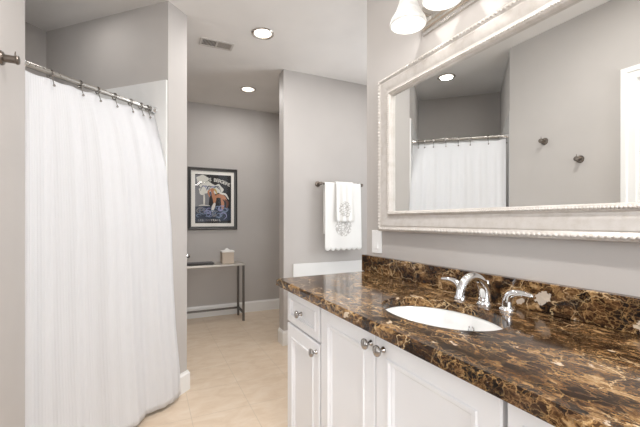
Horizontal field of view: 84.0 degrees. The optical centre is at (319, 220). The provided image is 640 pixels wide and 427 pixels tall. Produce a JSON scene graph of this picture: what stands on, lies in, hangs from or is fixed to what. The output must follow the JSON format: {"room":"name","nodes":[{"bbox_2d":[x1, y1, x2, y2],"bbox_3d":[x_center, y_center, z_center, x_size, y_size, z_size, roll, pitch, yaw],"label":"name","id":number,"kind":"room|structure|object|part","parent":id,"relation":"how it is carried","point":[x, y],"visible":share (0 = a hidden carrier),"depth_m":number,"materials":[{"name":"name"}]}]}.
{"room":"bathroom","nodes":[
{"label":"bathroom","id":0,"kind":"room"},
{"bbox_2d":[0,0,24,426],"bbox_3d":[-0.533,-0.117,-0.091,0.120,2.440,3.398,0,0,-26],"label":"wall","id":1,"kind":"structure","parent":0,"point":[12,12],"depth_m":1.33,"materials":[{"name":"beige paint"}]},
{"bbox_2d":[0,50,19,64],"bbox_3d":[-1.075,-0.562,1.234,0.052,0.054,0.049,0,0,-26],"label":"robe hook","id":2,"kind":"object","parent":1,"relation":"attached to","point":[4,58],"visible":1,"depth_m":1.23,"materials":[{"name":"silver metal"}]},
{"bbox_3d":[-1.072,-0.560,1.235,0.044,0.032,0.032,0,0,-26],"label":"post","id":3,"kind":"part","parent":2,"relation":"part of","materials":[{"name":"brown metal"}]},
{"bbox_2d":[25,22,45,76],"bbox_3d":[-2.147,-0.117,2.098,0.120,2.440,0.930,0,0,19],"label":"wall","id":4,"kind":"structure","parent":0,"point":[35,37],"depth_m":2.45,"materials":[{"name":"beige paint"}]},
{"bbox_2d":[46,1,186,373],"bbox_3d":[-1.459,-0.117,2.438,1.194,2.440,0.167,0,0,19],"label":"wall","id":5,"kind":"structure","parent":0,"point":[146,44],"depth_m":2.27,"materials":[{"name":"beige paint"}]},
{"bbox_2d":[25,60,157,113],"bbox_3d":[-1.147,-0.674,1.835,0.045,0.045,0.742,0,0,21],"label":"shower rod","id":6,"kind":"object","parent":5,"relation":"attached to","point":[154,110],"visible":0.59,"depth_m":1.75,"materials":[{"name":"grey metal"}]},
{"bbox_2d":[48,69,55,86],"bbox_3d":[-1.225,-0.649,1.625,0.048,0.083,0.012,0,0,26],"label":"curtain ring","id":7,"kind":"object","parent":6,"relation":"hanging from","point":[54,85],"visible":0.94,"depth_m":1.62,"materials":[{"name":"grey metal"}]},
{"bbox_2d":[25,70,180,426],"bbox_3d":[-1.058,0.215,1.857,0.161,1.732,0.815,0,0,22],"label":"shower curtain","id":8,"kind":"object","parent":6,"relation":"hanging from","point":[101,346],"visible":0.97,"depth_m":1.74,"materials":[{"name":"white fabric"}]},
{"bbox_2d":[90,80,167,181],"bbox_3d":[-1.434,0.125,2.334,1.070,1.956,0.012,0,0,19],"label":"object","id":9,"kind":"structure","parent":5,"relation":"attached to","point":[155,93],"depth_m":2.18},
{"bbox_2d":[179,370,189,395],"bbox_3d":[-1.439,1.039,2.445,1.188,0.128,0.169,0,0,19],"label":"baseboard","id":10,"kind":"structure","parent":5,"relation":"attached to","point":[185,376],"depth_m":2.29,"materials":[{"name":"white paint"}]},
{"bbox_2d":[25,0,366,113],"bbox_3d":[-0.450,-1.397,1.282,4.900,0.120,6.200,0,0,-26],"label":"ceiling","id":11,"kind":"structure","parent":0,"point":[323,38],"depth_m":2.58,"materials":[{"name":"paint"}]},
{"bbox_2d":[199,37,233,50],"bbox_3d":[-0.783,-1.333,2.692,0.244,0.007,0.120,0,0,-26],"label":"ceiling vent","id":12,"kind":"object","parent":11,"relation":"in","point":[203,41],"visible":1,"depth_m":2.69,"materials":[{"name":"metal"}]},
{"bbox_2d":[240,86,255,92],"bbox_3d":[-0.733,-1.361,3.620,0.162,0.064,0.162,0,0,-26],"label":"recessed light","id":13,"kind":"object","parent":11,"relation":"in","point":[248,89],"visible":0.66,"depth_m":3.66,"materials":[{"name":"white glass"}]},
{"bbox_2d":[251,27,273,39],"bbox_3d":[-0.408,-1.361,2.539,0.162,0.064,0.162,0,0,-26],"label":"recessed light","id":14,"kind":"object","parent":11,"relation":"in","point":[262,33],"visible":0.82,"depth_m":2.58,"materials":[{"name":"white glass"}]},
{"bbox_2d":[135,309,287,426],"bbox_3d":[-0.450,1.153,1.282,4.900,0.100,6.200,0,0,-26],"label":"floor","id":15,"kind":"structure","parent":0,"point":[238,369],"depth_m":2.53,"materials":[{"name":"beige tile"}]},
{"bbox_2d":[187,261,244,320],"bbox_3d":[-1.363,0.788,3.811,1.050,0.629,0.280,0,0,-26],"label":"console table","id":16,"kind":"object","parent":15,"relation":"on","point":[236,263],"visible":0.46,"depth_m":3.91,"materials":[{"name":"grey metal"}]},
{"bbox_2d":[187,261,213,265],"bbox_3d":[-1.313,0.466,3.846,0.310,0.017,0.160,0,0,-26],"label":"tray","id":17,"kind":"object","parent":16,"relation":"on","point":[208,262],"visible":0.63,"depth_m":3.87,"materials":[{"name":"paint"}]},
{"bbox_2d":[220,248,233,263],"bbox_3d":[-1.039,0.391,3.978,0.137,0.167,0.136,0,0,-26],"label":"tissue box","id":18,"kind":"object","parent":16,"relation":"on","point":[227,255],"visible":1,"depth_m":3.93,"materials":[{"name":"beige cardboard"}]},
{"bbox_3d":[-0.955,0.798,4.150,0.022,0.609,0.022,0,0,-26],"label":"leg","id":19,"kind":"part","parent":16,"relation":"part of","materials":[{"name":"grey metal"}]},
{"bbox_3d":[-0.843,0.798,3.918,0.022,0.609,0.022,0,0,-26],"label":"leg","id":20,"kind":"part","parent":16,"relation":"part of","materials":[{"name":"grey metal"}]},
{"bbox_2d":[288,291,320,426],"bbox_3d":[0.136,0.701,1.530,0.522,0.804,0.337,0,0,-26],"label":"vanity cabinet","id":21,"kind":"object","parent":15,"relation":"on","point":[304,326],"visible":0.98,"depth_m":1.43,"materials":[{"name":"white paint"}]},
{"bbox_3d":[-0.087,0.376,1.425,0.030,0.030,0.030,0,0,-26],"label":"knob","id":22,"kind":"part","parent":21,"relation":"part of","materials":[{"name":"grey metal"}]},
{"bbox_3d":[-0.066,0.373,1.434,0.022,0.137,0.326,0,0,-26],"label":"drawer","id":23,"kind":"part","parent":21,"relation":"part of","materials":[{"name":"white paint"}]},
{"bbox_3d":[-0.026,0.482,1.297,0.030,0.030,0.030,0,0,-26],"label":"knob","id":24,"kind":"part","parent":21,"relation":"part of","materials":[{"name":"grey metal"}]},
{"bbox_2d":[321,308,507,426],"bbox_3d":[0.368,0.701,1.048,0.522,0.804,0.729,0,0,-26],"label":"vanity cabinet","id":25,"kind":"object","parent":15,"relation":"on","point":[367,380],"visible":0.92,"depth_m":0.92,"materials":[{"name":"white paint"}]},
{"bbox_3d":[0.083,0.654,1.123,0.022,0.698,0.336,0,0,-26],"label":"door","id":26,"kind":"part","parent":25,"relation":"part of","materials":[{"name":"white paint"}]},
{"bbox_3d":[0.129,0.338,0.976,0.030,0.030,0.030,0,0,-26],"label":"knob","id":27,"kind":"part","parent":25,"relation":"part of","materials":[{"name":"grey metal"}]},
{"bbox_3d":[0.154,0.338,0.924,0.030,0.030,0.030,0,0,-26],"label":"knob","id":28,"kind":"part","parent":25,"relation":"part of","materials":[{"name":"grey metal"}]},
{"bbox_3d":[0.241,0.654,0.795,0.022,0.698,0.382,0,0,-26],"label":"door","id":29,"kind":"part","parent":25,"relation":"part of","materials":[{"name":"white paint"}]},
{"bbox_2d":[276,271,639,426],"bbox_3d":[0.370,0.282,1.050,0.520,0.031,1.630,0,0,-26],"label":"countertop","id":30,"kind":"structure","parent":25,"relation":"on","point":[559,371],"depth_m":0.75,"materials":[{"name":"brown stone"}]},
{"bbox_2d":[386,306,501,330],"bbox_3d":[0.349,0.374,1.049,0.336,0.151,0.468,0,0,-26],"label":"sink","id":31,"kind":"object","parent":30,"relation":"in","point":[437,317],"visible":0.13,"depth_m":1.19,"materials":[{"name":"white ceramic"}]},
{"bbox_2d":[441,273,533,311],"bbox_3d":[0.482,0.215,1.120,0.154,0.104,0.345,0,0,-26],"label":"faucet","id":32,"kind":"object","parent":30,"relation":"on","point":[484,291],"visible":1,"depth_m":1.09,"materials":[{"name":"silver metal"}]},
{"bbox_3d":[0.467,0.229,1.249,0.030,0.057,0.099,0,0,-26],"label":"lever handle","id":33,"kind":"part","parent":32,"relation":"part of","materials":[{"name":"silver metal"}]},
{"bbox_3d":[0.482,0.261,1.217,0.045,0.013,0.045,0,0,-26],"label":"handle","id":34,"kind":"part","parent":32,"relation":"part of","materials":[{"name":"silver metal"}]},
{"bbox_3d":[0.479,0.211,1.112,0.141,0.097,0.036,0,0,-26],"label":"spout","id":35,"kind":"part","parent":32,"relation":"part of","materials":[{"name":"silver metal"}]},
{"bbox_3d":[0.526,0.261,1.134,0.048,0.013,0.048,0,0,-26],"label":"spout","id":36,"kind":"part","parent":32,"relation":"part of","materials":[{"name":"silver metal"}]},
{"bbox_3d":[0.558,0.261,1.059,0.045,0.013,0.045,0,0,-26],"label":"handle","id":37,"kind":"part","parent":32,"relation":"part of","materials":[{"name":"silver metal"}]},
{"bbox_3d":[0.573,0.229,1.028,0.030,0.057,0.099,0,0,-26],"label":"lever handle","id":38,"kind":"part","parent":32,"relation":"part of","materials":[{"name":"silver metal"}]},
{"bbox_2d":[508,403,554,426],"bbox_3d":[0.608,0.701,0.550,0.522,0.804,0.364,0,0,-26],"label":"vanity cabinet","id":39,"kind":"object","parent":15,"relation":"on","point":[517,417],"visible":0.2,"depth_m":0.58,"materials":[{"name":"white paint"}]},
{"bbox_2d":[187,101,278,306],"bbox_3d":[-1.121,-0.117,4.232,3.450,2.440,0.120,0,0,-26],"label":"wall","id":40,"kind":"structure","parent":0,"point":[246,141],"depth_m":4.24,"materials":[{"name":"beige paint"}]},
{"bbox_2d":[188,167,236,229],"bbox_3d":[-1.232,-0.249,4.098,0.551,0.708,0.026,0,0,-26],"label":"framed poster","id":41,"kind":"object","parent":40,"relation":"attached to","point":[212,192],"visible":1,"depth_m":4.09,"materials":[{"name":"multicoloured paper"}]},
{"bbox_2d":[195,174,230,222],"bbox_3d":[-1.230,-0.248,4.104,0.403,0.558,0.001,0,0,-26],"label":"artwork","id":42,"kind":"object","parent":41,"relation":"attached to","point":[212,191],"depth_m":4.10,"materials":[{"name":"multicoloured paper"}]},
{"bbox_2d":[187,298,278,318],"bbox_3d":[-1.070,1.039,4.183,3.200,0.128,0.014,0,0,-26],"label":"baseboard","id":43,"kind":"structure","parent":40,"relation":"attached to","point":[269,304],"depth_m":4.19,"materials":[{"name":"white paint"}]},
{"bbox_2d":[279,69,366,330],"bbox_3d":[0.274,-0.117,3.492,1.377,2.440,0.115,0,0,-26],"label":"wall partition","id":44,"kind":"structure","parent":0,"point":[323,120],"depth_m":3.27,"materials":[{"name":"beige paint"}]},
{"bbox_2d":[278,327,287,345],"bbox_3d":[-0.310,1.039,3.203,0.101,0.128,0.129,0,0,-26],"label":"baseboard","id":45,"kind":"structure","parent":44,"relation":"attached to","point":[282,335],"depth_m":3.14,"materials":[{"name":"white paint"}]},
{"bbox_2d":[293,260,361,276],"bbox_3d":[0.341,0.746,3.454,1.290,0.715,0.012,0,0,-26],"label":"trim","id":46,"kind":"structure","parent":44,"relation":"attached to","point":[320,268],"depth_m":3.31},
{"bbox_2d":[315,181,362,186],"bbox_3d":[0.191,-0.337,3.342,0.487,0.054,0.082,0,0,-26],"label":"towel bar","id":47,"kind":"object","parent":44,"relation":"attached to","point":[317,183],"visible":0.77,"depth_m":3.27,"materials":[{"name":"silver metal"}]},
{"bbox_3d":[-0.004,-0.337,3.248,0.054,0.054,0.082,0,0,-26],"label":"post","id":48,"kind":"part","parent":47,"relation":"part of","materials":[{"name":"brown metal"}]},
{"bbox_2d":[323,182,361,250],"bbox_3d":[0.212,-0.038,3.321,0.392,0.628,0.047,0,0,-26],"label":"bath towel","id":49,"kind":"object","parent":47,"relation":"hanging from","point":[339,235],"visible":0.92,"depth_m":3.28,"materials":[{"name":"fabric"}]},
{"bbox_2d":[335,181,354,221],"bbox_3d":[0.225,-0.174,3.321,0.196,0.376,0.076,0,0,-26],"label":"hand towel","id":50,"kind":"object","parent":47,"relation":"hanging from","point":[345,210],"visible":0.91,"depth_m":3.30,"materials":[{"name":"fabric"}]},
{"bbox_2d":[367,0,639,296],"bbox_3d":[0.993,-0.117,0.507,0.130,2.440,3.153,0,0,-26],"label":"wall","id":51,"kind":"structure","parent":0,"point":[613,267],"depth_m":1.32,"materials":[{"name":"beige paint"}]},
{"bbox_2d":[372,230,381,253],"bbox_3d":[0.288,0.108,1.812,0.010,0.116,0.082,0,0,-26],"label":"switch plate","id":52,"kind":"object","parent":51,"relation":"attached to","point":[376,235],"visible":0.91,"depth_m":1.80,"materials":[{"name":"white plastic"}]},
{"bbox_2d":[390,0,478,36],"bbox_3d":[0.534,-0.861,1.087,0.196,0.177,0.882,0,0,-26],"label":"vanity light","id":53,"kind":"object","parent":51,"relation":"attached to","point":[408,18],"visible":1,"depth_m":1.38,"materials":[{"name":"white glass"}]},
{"bbox_3d":[0.349,-0.842,1.409,0.142,0.139,0.142,0,0,-26],"label":"lamp shade","id":54,"kind":"part","parent":53,"relation":"part of","materials":[{"name":"white glass"}]},
{"bbox_3d":[0.429,-0.842,1.242,0.142,0.139,0.142,0,0,-26],"label":"lamp shade","id":55,"kind":"part","parent":53,"relation":"part of","materials":[{"name":"white glass"}]},
{"bbox_2d":[362,254,639,335],"bbox_3d":[0.590,0.224,1.162,0.028,0.086,1.642,0,0,-26],"label":"backsplash","id":56,"kind":"structure","parent":51,"relation":"attached to","point":[615,311],"depth_m":1.03,"materials":[{"name":"dark brown marble"}]},
{"bbox_2d":[378,0,639,242],"bbox_3d":[0.604,-0.316,1.116,0.043,0.735,1.417,0,0,-26],"label":"wall mirror","id":57,"kind":"object","parent":51,"relation":"attached to","point":[524,122],"visible":1,"depth_m":1.09,"materials":[{"name":"silver metal"}]}
]}

